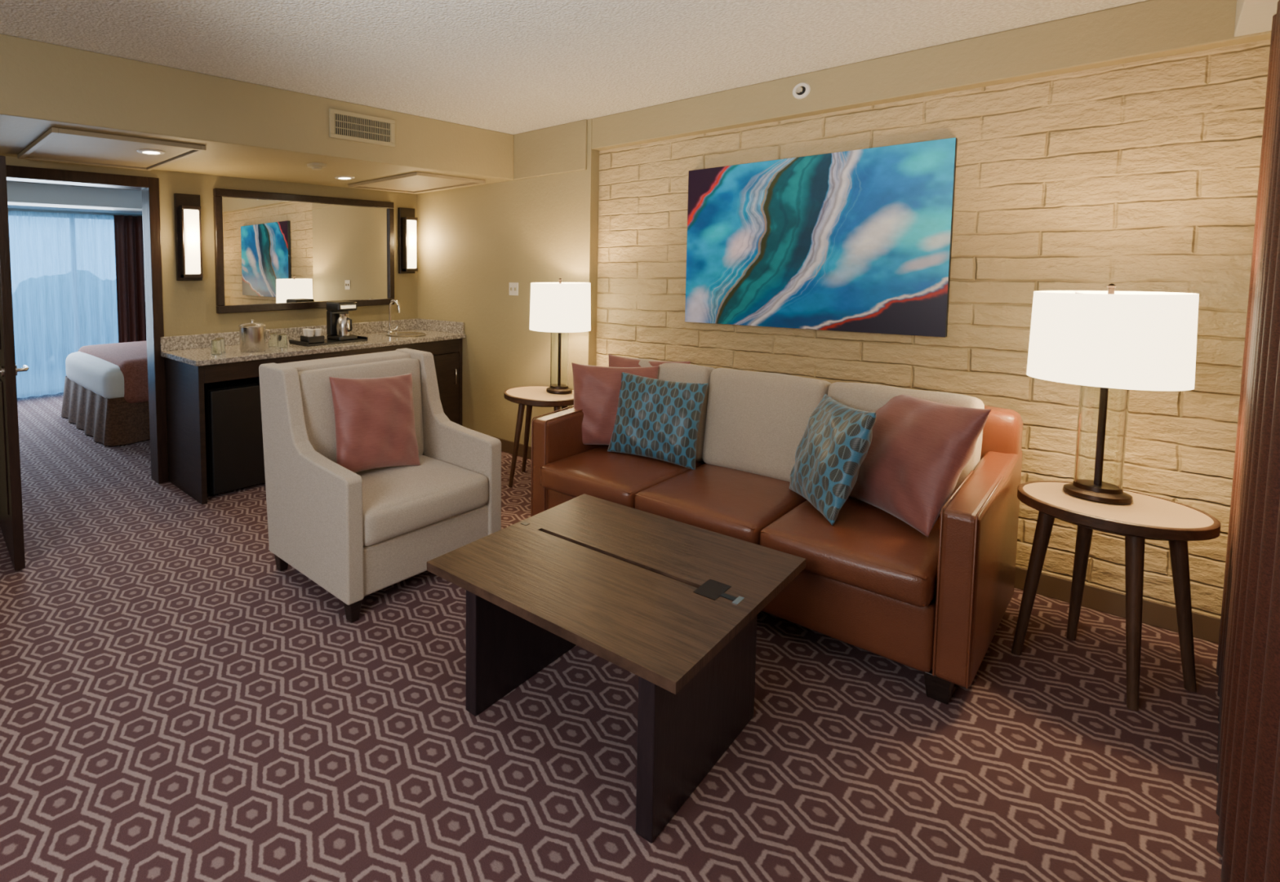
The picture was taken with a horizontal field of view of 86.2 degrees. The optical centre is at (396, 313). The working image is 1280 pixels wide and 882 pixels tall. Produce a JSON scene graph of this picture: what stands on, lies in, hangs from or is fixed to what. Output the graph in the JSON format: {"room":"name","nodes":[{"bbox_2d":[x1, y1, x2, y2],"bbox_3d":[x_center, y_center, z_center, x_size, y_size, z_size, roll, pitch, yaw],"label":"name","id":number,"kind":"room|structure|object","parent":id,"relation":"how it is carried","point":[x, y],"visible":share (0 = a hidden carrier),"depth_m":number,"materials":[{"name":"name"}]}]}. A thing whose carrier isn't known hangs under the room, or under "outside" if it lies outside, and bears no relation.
{"room":"hotel room","nodes":[
{"label":"hotel room","id":0,"kind":"room"},
{"bbox_2d":[6,180,138,190],"bbox_3d":[-2.648,-1.389,6.311,6.000,0.100,4.280,-4,5,-39],"label":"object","id":1,"kind":"structure","parent":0,"point":[6,180],"depth_m":6.78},
{"bbox_2d":[6,181,142,214],"bbox_3d":[-3.524,-1.296,7.301,5.900,0.210,0.750,-4,5,-39],"label":"wall","id":2,"kind":"structure","parent":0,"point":[20,195],"depth_m":6.92,"materials":[{"name":"paint"}]},
{"bbox_2d":[8,210,118,398],"bbox_3d":[-4.359,-0.082,7.148,2.500,2.120,0.086,-4,5,-39],"label":"sheer curtain","id":3,"kind":"object","parent":2,"relation":"hanging from","point":[61,264],"visible":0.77,"depth_m":7.46,"materials":[{"name":"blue fabric"}]},
{"bbox_2d":[113,214,146,342],"bbox_3d":[-3.209,-0.147,7.978,0.574,2.120,0.106,-4,5,-39],"label":"drape","id":4,"kind":"object","parent":2,"relation":"hanging from","point":[128,229],"visible":0.44,"depth_m":7.88,"materials":[{"name":"brown fabric"}]},
{"bbox_2d":[8,208,142,216],"bbox_3d":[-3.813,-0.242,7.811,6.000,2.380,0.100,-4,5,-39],"label":"curtain rod","id":5,"kind":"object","parent":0,"point":[9,209],"depth_m":7.61,"materials":[{"name":"paint"}]},
{"bbox_2d":[0,155,417,478],"bbox_3d":[-1.815,-0.055,4.225,5.700,2.473,0.120,-4,5,-39],"label":"wall","id":6,"kind":"structure","parent":0,"point":[189,307],"depth_m":4.53,"materials":[{"name":"beige paint"}]},
{"bbox_2d":[0,155,25,570],"bbox_3d":[-2.094,0.237,3.364,0.045,1.988,0.840,-3,5,-37],"label":"door","id":7,"kind":"structure","parent":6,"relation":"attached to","point":[11,526],"depth_m":3.05,"materials":[{"name":"brown wood"}]},
{"bbox_2d":[0,366,4,377],"bbox_3d":[-1.902,0.283,3.067,0.012,0.052,0.052,-3,5,-37],"label":"rose","id":8,"kind":"object","parent":7,"relation":"attached to","point":[2,368],"visible":1,"depth_m":3.05,"materials":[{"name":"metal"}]},
{"bbox_2d":[0,379,8,515],"bbox_3d":[-2.111,0.659,3.378,0.006,0.670,0.580,-3,5,-37],"label":"panel","id":9,"kind":"object","parent":7,"relation":"attached to","point":[3,472],"visible":1,"depth_m":3.20,"materials":[{"name":"brown wood"}]},
{"bbox_2d":[17,364,29,372],"bbox_3d":[-1.867,0.276,3.159,0.067,0.017,0.124,-3,5,-37],"label":"lever","id":10,"kind":"object","parent":7,"relation":"attached to","point":[25,368],"visible":0.86,"depth_m":3.12,"materials":[{"name":"metal"}]},
{"bbox_2d":[5,164,148,190],"bbox_3d":[-2.046,-0.847,3.984,0.917,0.070,0.150,-4,5,-39],"label":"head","id":11,"kind":"object","parent":6,"relation":"attached to","point":[15,173],"visible":1,"depth_m":3.94},
{"bbox_2d":[141,177,168,484],"bbox_3d":[-1.658,0.131,4.367,0.070,2.080,0.150,-4,5,-39],"label":"door frame","id":12,"kind":"structure","parent":6,"relation":"attached to","point":[150,195],"depth_m":4.32,"materials":[{"name":"brown wood"}]},
{"bbox_2d":[173,193,203,280],"bbox_3d":[-1.421,-0.520,4.380,0.176,0.595,0.096,-4,5,-39],"label":"wall sconce","id":13,"kind":"object","parent":6,"relation":"attached to","point":[188,227],"visible":1,"depth_m":4.35,"materials":[{"name":"glass"}]},
{"bbox_2d":[0,33,514,194],"bbox_3d":[-1.538,-1.081,3.574,5.400,0.340,1.135,-4,5,-39],"label":"soffit","id":14,"kind":"object","parent":6,"relation":"attached to","point":[247,130],"depth_m":3.42,"materials":[{"name":"paint"}]},
{"bbox_2d":[17,127,206,170],"bbox_3d":[-1.606,-0.896,3.552,0.750,0.023,0.900,-4,5,-39],"label":"ceiling panel","id":15,"kind":"object","parent":14,"relation":"attached to","point":[56,144],"visible":1,"depth_m":3.48,"materials":[{"name":"paint"}]},
{"bbox_2d":[137,149,165,155],"bbox_3d":[-1.363,-0.892,3.533,0.150,0.007,0.150,-4,5,-39],"label":"recessed light","id":16,"kind":"object","parent":15,"relation":"attached to","point":[151,152],"visible":1,"depth_m":3.52,"materials":[{"name":"white plastic"}]},
{"bbox_2d":[306,162,327,170],"bbox_3d":[-0.509,-0.934,4.069,0.130,0.034,0.130,-4,5,-39],"label":"smoke detector","id":17,"kind":"object","parent":14,"relation":"attached to","point":[314,166],"visible":1,"depth_m":4.03,"materials":[{"name":"paint"}]},
{"bbox_2d":[334,176,355,179],"bbox_3d":[-0.382,-0.989,4.665,0.150,0.007,0.150,-4,5,-39],"label":"recessed light","id":18,"kind":"object","parent":14,"relation":"attached to","point":[336,177],"visible":1,"depth_m":4.65,"materials":[{"name":"white plastic"}]},
{"bbox_2d":[328,108,395,146],"bbox_3d":[-0.206,-1.139,3.929,0.500,0.170,0.012,-4,5,-39],"label":"air vent","id":19,"kind":"object","parent":14,"relation":"attached to","point":[343,125],"visible":1,"depth_m":3.92,"materials":[{"name":"metal"}]},
{"bbox_2d":[347,172,485,193],"bbox_3d":[0.146,-1.004,4.952,0.700,0.023,0.830,-4,5,-39],"label":"access hatch","id":20,"kind":"object","parent":14,"relation":"attached to","point":[415,182],"visible":1,"depth_m":4.91,"materials":[{"name":"paint"}]},
{"bbox_2d":[213,188,394,313],"bbox_3d":[-0.661,-0.479,5.050,1.636,0.890,0.038,-4,5,-39],"label":"wall mirror","id":21,"kind":"object","parent":6,"relation":"attached to","point":[274,251],"visible":0.98,"depth_m":4.96,"materials":[{"name":"brown mirror"}]},
{"bbox_2d":[398,207,417,273],"bbox_3d":[0.110,-0.640,5.641,0.176,0.580,0.096,-4,5,-39],"label":"wall sconce","id":22,"kind":"object","parent":6,"relation":"attached to","point":[407,222],"visible":1,"depth_m":5.61,"materials":[{"name":"glass"}]},
{"bbox_2d":[417,118,599,446],"bbox_3d":[0.858,-0.139,5.187,0.250,2.473,1.800,-4,5,-39],"label":"wall","id":23,"kind":"structure","parent":0,"point":[473,242],"depth_m":5.01,"materials":[{"name":"beige paint"}]},
{"bbox_2d":[488,435,531,459],"bbox_3d":[0.955,1.065,4.954,0.014,0.100,1.200,-4,5,-39],"label":"baseboard","id":24,"kind":"structure","parent":23,"relation":"attached to","point":[507,446],"depth_m":5.01,"materials":[{"name":"wood"}]},
{"bbox_2d":[509,282,518,295],"bbox_3d":[0.902,-0.185,4.922,0.014,0.100,0.090,-4,5,-39],"label":"light switch","id":25,"kind":"object","parent":23,"relation":"attached to","point":[513,286],"visible":1,"depth_m":4.92,"materials":[{"name":"white plastic"}]},
{"bbox_2d":[513,119,587,180],"bbox_3d":[1.098,-1.170,4.603,0.022,0.340,0.635,-4,5,-39],"label":"wall","id":26,"kind":"structure","parent":23,"relation":"attached to","point":[559,148],"depth_m":4.57,"materials":[{"name":"paint"}]},
{"bbox_2d":[0,0,1148,134],"bbox_3d":[-0.288,-1.221,2.284,5.700,0.100,4.940,-4,5,-39],"label":"ceiling","id":27,"kind":"structure","parent":0,"point":[512,67],"depth_m":2.83,"materials":[{"name":"paint"}]},
{"bbox_2d":[0,392,1222,881],"bbox_3d":[-1.288,1.220,4.392,6.600,0.100,9.220,-4,5,-39],"label":"floor","id":28,"kind":"structure","parent":0,"point":[178,704],"depth_m":1.98,"materials":[{"name":"carpet"}]},
{"bbox_2d":[61,341,150,446],"bbox_3d":[-2.113,0.669,6.508,2.128,0.720,1.656,-4,5,-39],"label":"bed","id":29,"kind":"object","parent":28,"relation":"on","point":[106,388],"visible":0.38,"depth_m":5.46,"materials":[{"name":"brown fabric"}]},
{"bbox_2d":[65,351,124,399],"bbox_3d":[-2.247,0.528,6.382,1.680,0.340,1.533,-4,5,-39],"label":"duvet","id":30,"kind":"object","parent":29,"relation":"on","point":[91,375],"depth_m":5.66,"materials":[{"name":"white fabric"}]},
{"bbox_2d":[78,341,148,403],"bbox_3d":[-2.325,0.524,6.303,1.200,0.400,1.570,-4,5,-39],"label":"throw","id":31,"kind":"object","parent":29,"relation":"on","point":[129,359],"depth_m":5.45,"materials":[{"name":"fabric"}]},
{"bbox_2d":[204,377,265,496],"bbox_3d":[-1.112,0.819,4.368,0.520,0.700,0.482,-4,5,-39],"label":"mini fridge","id":32,"kind":"object","parent":28,"relation":"on","point":[234,447],"visible":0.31,"depth_m":4.13,"materials":[{"name":"black plastic"}]},
{"bbox_2d":[160,318,465,504],"bbox_3d":[-0.512,0.625,4.865,2.334,1.010,0.616,-4,5,-39],"label":"bar cabinet","id":33,"kind":"object","parent":28,"relation":"on","point":[189,364],"visible":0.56,"depth_m":4.35,"materials":[{"name":"wood"}]},
{"bbox_2d":[160,329,465,366],"bbox_3d":[-0.515,0.236,4.838,2.334,0.035,0.616,-4,5,-39],"label":"countertop","id":34,"kind":"structure","parent":33,"relation":"on","point":[193,357],"depth_m":4.42,"materials":[{"name":"stone"}]},
{"bbox_2d":[210,339,222,355],"bbox_3d":[-1.176,0.223,4.148,0.072,0.095,0.072,-4,5,-39],"label":"drinking glass","id":35,"kind":"object","parent":34,"relation":"on","point":[215,349],"visible":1,"depth_m":4.12,"materials":[{"name":"white"}]},
{"bbox_2d":[214,337,225,352],"bbox_3d":[-1.181,0.216,4.248,0.072,0.095,0.072,-4,5,-39],"label":"drinking glass","id":36,"kind":"object","parent":34,"relation":"on","point":[223,346],"visible":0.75,"depth_m":4.23,"materials":[{"name":"white"}]},
{"bbox_2d":[238,319,270,352],"bbox_3d":[-0.972,0.150,4.309,0.195,0.216,0.186,0,4,2],"label":"ice bucket","id":37,"kind":"object","parent":34,"relation":"on","point":[252,335],"visible":1,"depth_m":4.24,"materials":[{"name":"metal"}]},
{"bbox_2d":[267,333,277,347],"bbox_3d":[-0.883,0.193,4.546,0.072,0.095,0.072,-4,5,-39],"label":"drinking glass","id":38,"kind":"object","parent":34,"relation":"on","point":[273,341],"visible":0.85,"depth_m":4.52,"materials":[{"name":"white"}]},
{"bbox_2d":[277,333,288,348],"bbox_3d":[-0.804,0.197,4.481,0.072,0.095,0.072,-4,5,-39],"label":"drinking glass","id":39,"kind":"object","parent":34,"relation":"on","point":[282,338],"visible":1,"depth_m":4.45,"materials":[{"name":"white"}]},
{"bbox_2d":[288,335,368,346],"bbox_3d":[-0.510,0.206,4.803,0.542,0.030,0.260,-4,5,-39],"label":"serving tray","id":40,"kind":"object","parent":34,"relation":"on","point":[359,339],"visible":0.79,"depth_m":4.70,"materials":[{"name":"black plastic"}]},
{"bbox_2d":[300,328,324,343],"bbox_3d":[-0.621,0.168,4.683,0.140,0.100,0.120,-4,5,-39],"label":"caddy","id":41,"kind":"object","parent":40,"relation":"on","point":[308,336],"visible":0.97,"depth_m":4.65,"materials":[{"name":"black plastic"}]},
{"bbox_2d":[302,328,308,336],"bbox_3d":[-0.664,0.143,4.685,0.060,0.050,0.060,-4,5,-39],"label":"cup","id":42,"kind":"object","parent":41,"relation":"on","point":[304,331],"depth_m":4.66,"materials":[{"name":"white ceramic"}]},
{"bbox_2d":[306,328,314,337],"bbox_3d":[-0.629,0.146,4.636,0.060,0.050,0.060,-4,5,-39],"label":"cup","id":43,"kind":"object","parent":41,"relation":"on","point":[309,332],"depth_m":4.62,"materials":[{"name":"white ceramic"}]},
{"bbox_2d":[313,328,321,336],"bbox_3d":[-0.579,0.143,4.677,0.060,0.050,0.060,-4,5,-39],"label":"cup","id":44,"kind":"object","parent":41,"relation":"on","point":[317,332],"depth_m":4.66,"materials":[{"name":"white ceramic"}]},
{"bbox_2d":[326,301,357,341],"bbox_3d":[-0.409,0.058,4.874,0.180,0.290,0.216,-4,5,-39],"label":"coffee maker","id":45,"kind":"object","parent":40,"relation":"on","point":[339,324],"visible":1,"depth_m":4.83,"materials":[{"name":"black plastic"}]},
{"bbox_2d":[382,299,399,333],"bbox_3d":[-0.049,0.029,5.420,0.142,0.292,0.158,-1,4,-7],"label":"sink faucet","id":46,"kind":"object","parent":34,"relation":"on","point":[390,330],"visible":0.94,"depth_m":5.44,"materials":[{"name":"silver metal"}]},
{"bbox_2d":[386,332,426,336],"bbox_3d":[0.076,0.178,5.301,0.340,0.007,0.340,-4,5,-39],"label":"bar sink","id":47,"kind":"object","parent":34,"relation":"in","point":[393,334],"visible":1,"depth_m":5.35,"materials":[{"name":"metal"}]},
{"bbox_2d":[258,348,501,622],"bbox_3d":[-0.069,0.744,3.137,0.940,1.005,0.756,-4,5,-39],"label":"armchair","id":48,"kind":"object","parent":28,"relation":"on","point":[357,535],"visible":0.88,"depth_m":2.94,"materials":[{"name":"beige fabric"}]},
{"bbox_2d":[328,373,420,472],"bbox_3d":[-0.102,0.537,3.122,0.495,0.479,0.204,-3,5,-32],"label":"throw pillow","id":49,"kind":"object","parent":48,"relation":"on","point":[375,417],"visible":0.94,"depth_m":3.05,"materials":[{"name":"fabric"}]},
{"bbox_2d":[355,454,488,546],"bbox_3d":[0.002,0.862,3.061,0.766,0.180,0.537,-4,5,-39],"label":"seat cushion","id":50,"kind":"object","parent":48,"relation":"on","point":[399,503],"depth_m":2.91,"materials":[{"name":"beige fabric"}]},
{"bbox_2d":[503,386,573,488],"bbox_3d":[0.992,0.848,4.321,0.524,0.620,0.524,-4,5,-39],"label":"end table","id":51,"kind":"object","parent":28,"relation":"on","point":[530,397],"visible":0.76,"depth_m":4.24,"materials":[{"name":"brown wood"}]},
{"bbox_2d":[529,278,591,394],"bbox_3d":[1.100,0.152,4.295,0.400,0.772,0.400,-4,5,-39],"label":"table lamp","id":52,"kind":"object","parent":51,"relation":"on","point":[560,308],"visible":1,"depth_m":4.14,"materials":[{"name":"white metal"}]},
{"bbox_2d":[426,493,805,843],"bbox_3d":[0.754,1.075,2.194,0.975,0.462,0.860,-4,5,-41],"label":"coffee table","id":53,"kind":"object","parent":28,"relation":"on","point":[676,606],"visible":1,"depth_m":1.99,"materials":[{"name":"brown wood"}]},
{"bbox_2d":[530,358,1022,704],"bbox_3d":[1.618,0.773,2.982,1.052,0.945,1.770,-4,5,-39],"label":"sofa","id":54,"kind":"object","parent":28,"relation":"on","point":[935,606],"visible":0.68,"depth_m":2.49,"materials":[{"name":"leather"}]},
{"bbox_2d":[571,363,659,445],"bbox_3d":[1.195,0.512,3.500,0.463,0.453,0.179,1,4,20],"label":"throw pillow","id":55,"kind":"object","parent":54,"relation":"on","point":[597,389],"visible":0.58,"depth_m":3.47,"materials":[{"name":"fabric"}]},
{"bbox_2d":[540,445,703,508],"bbox_3d":[1.165,0.822,3.290,0.742,0.142,0.517,-4,5,-39],"label":"seat cushion","id":56,"kind":"object","parent":54,"relation":"on","point":[574,471],"depth_m":3.14,"materials":[{"name":"leather"}]},
{"bbox_2d":[608,354,690,367],"bbox_3d":[1.382,0.477,3.555,0.460,0.453,0.162,3,5,42],"label":"throw pillow","id":57,"kind":"object","parent":54,"relation":"on","point":[614,361],"visible":0.17,"depth_m":3.61,"materials":[{"name":"fabric"}]},
{"bbox_2d":[607,372,708,470],"bbox_3d":[1.351,0.549,3.312,0.454,0.440,0.207,3,5,40],"label":"patterned pillow","id":58,"kind":"object","parent":54,"relation":"on","point":[655,419],"visible":1,"depth_m":3.25,"materials":[{"name":"blue fabric"}]},
{"bbox_2d":[633,358,714,461],"bbox_3d":[1.462,0.518,3.517,0.194,0.504,0.524,8,-2,-40],"label":"cushion","id":59,"kind":"object","parent":54,"relation":"on","point":[676,372],"depth_m":3.33,"materials":[{"name":"fabric"}]},
{"bbox_2d":[634,463,806,545],"bbox_3d":[1.499,0.848,2.888,0.742,0.142,0.517,-4,5,-39],"label":"seat cushion","id":60,"kind":"object","parent":54,"relation":"on","point":[734,500],"depth_m":2.76,"materials":[{"name":"leather"}]},
{"bbox_2d":[702,368,831,482],"bbox_3d":[1.794,0.543,3.115,0.193,0.507,0.520,8,-2,-40],"label":"cushion","id":61,"kind":"object","parent":54,"relation":"on","point":[754,424],"depth_m":3.06,"materials":[{"name":"beige fabric"}]},
{"bbox_2d":[789,394,875,525],"bbox_3d":[1.778,0.584,2.623,0.203,0.455,0.466,0,4,11],"label":"patterned pillow","id":62,"kind":"object","parent":54,"relation":"on","point":[836,441],"visible":1,"depth_m":2.50,"materials":[{"name":"blue fabric"}]},
{"bbox_2d":[760,496,940,607],"bbox_3d":[1.833,0.873,2.485,0.742,0.142,0.517,-4,5,-39],"label":"seat cushion","id":63,"kind":"object","parent":54,"relation":"on","point":[867,548],"depth_m":2.29,"materials":[{"name":"leather"}]},
{"bbox_2d":[827,382,984,516],"bbox_3d":[2.128,0.568,2.712,0.190,0.507,0.523,8,-2,-40],"label":"cushion","id":64,"kind":"object","parent":54,"relation":"on","point":[869,397],"depth_m":2.70,"materials":[{"name":"fabric"}]},
{"bbox_2d":[848,395,991,537],"bbox_3d":[2.028,0.568,2.537,0.268,0.482,0.515,0,4,0],"label":"throw pillow","id":65,"kind":"object","parent":54,"relation":"on","point":[919,450],"visible":0.81,"depth_m":2.40,"materials":[{"name":"fabric"}]},
{"bbox_2d":[1011,480,1220,711],"bbox_3d":[2.526,0.979,2.269,0.474,0.620,0.474,-4,5,-39],"label":"end table","id":66,"kind":"object","parent":28,"relation":"on","point":[1148,517],"visible":0.88,"depth_m":2.17,"materials":[{"name":"brown wood"}]},
{"bbox_2d":[1026,284,1199,505],"bbox_3d":[2.536,0.281,2.281,0.400,0.772,0.400,-4,5,-39],"label":"table lamp","id":67,"kind":"object","parent":66,"relation":"on","point":[1110,344],"visible":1,"depth_m":2.19,"materials":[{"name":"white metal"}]},
{"bbox_2d":[595,39,1271,618],"bbox_3d":[2.400,0.076,3.411,0.152,2.267,2.920,-4,5,-39],"label":"wall","id":68,"kind":"structure","parent":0,"point":[1142,175],"depth_m":2.76,"materials":[{"name":"beige stone"}]},
{"bbox_2d":[684,137,957,337],"bbox_3d":[2.203,-0.379,3.463,0.038,0.928,1.246,-4,5,-39],"label":"abstract painting","id":69,"kind":"object","parent":68,"relation":"attached to","point":[860,240],"visible":1,"depth_m":3.35,"materials":[{"name":"paint"}]},
{"bbox_2d":[591,0,1271,151],"bbox_3d":[2.354,-1.155,3.295,0.250,0.206,2.920,-4,5,-39],"label":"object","id":70,"kind":"structure","parent":68,"relation":"attached to","point":[1148,29],"depth_m":2.87,"materials":[{"name":"paint"}]},
{"bbox_2d":[792,82,810,98],"bbox_3d":[2.123,-1.173,3.349,0.035,0.084,0.084,-4,5,-39],"label":"sprinkler","id":71,"kind":"object","parent":70,"relation":"attached to","point":[801,91],"visible":1,"depth_m":3.35,"materials":[{"name":"white plastic"}]},
{"bbox_2d":[1013,566,1220,644],"bbox_3d":[2.344,1.161,3.433,0.014,0.100,2.920,-4,5,-39],"label":"baseboard","id":72,"kind":"structure","parent":68,"relation":"attached to","point":[1205,627],"depth_m":2.64,"materials":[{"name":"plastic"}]},
{"bbox_2d":[1233,0,1279,36],"bbox_3d":[1.026,-0.956,0.476,5.400,0.198,0.260,-4,5,-39],"label":"trim","id":73,"kind":"structure","parent":68,"relation":"attached to","point":[1252,16],"depth_m":2.12,"materials":[{"name":"paint"}]},
{"bbox_2d":[1215,0,1279,881],"bbox_3d":[2.161,0.198,1.530,2.184,2.255,0.136,-4,5,-39],"label":"drape","id":74,"kind":"object","parent":73,"relation":"hanging from","point":[1248,664],"visible":1,"depth_m":1.42,"materials":[{"name":"brown fabric"}]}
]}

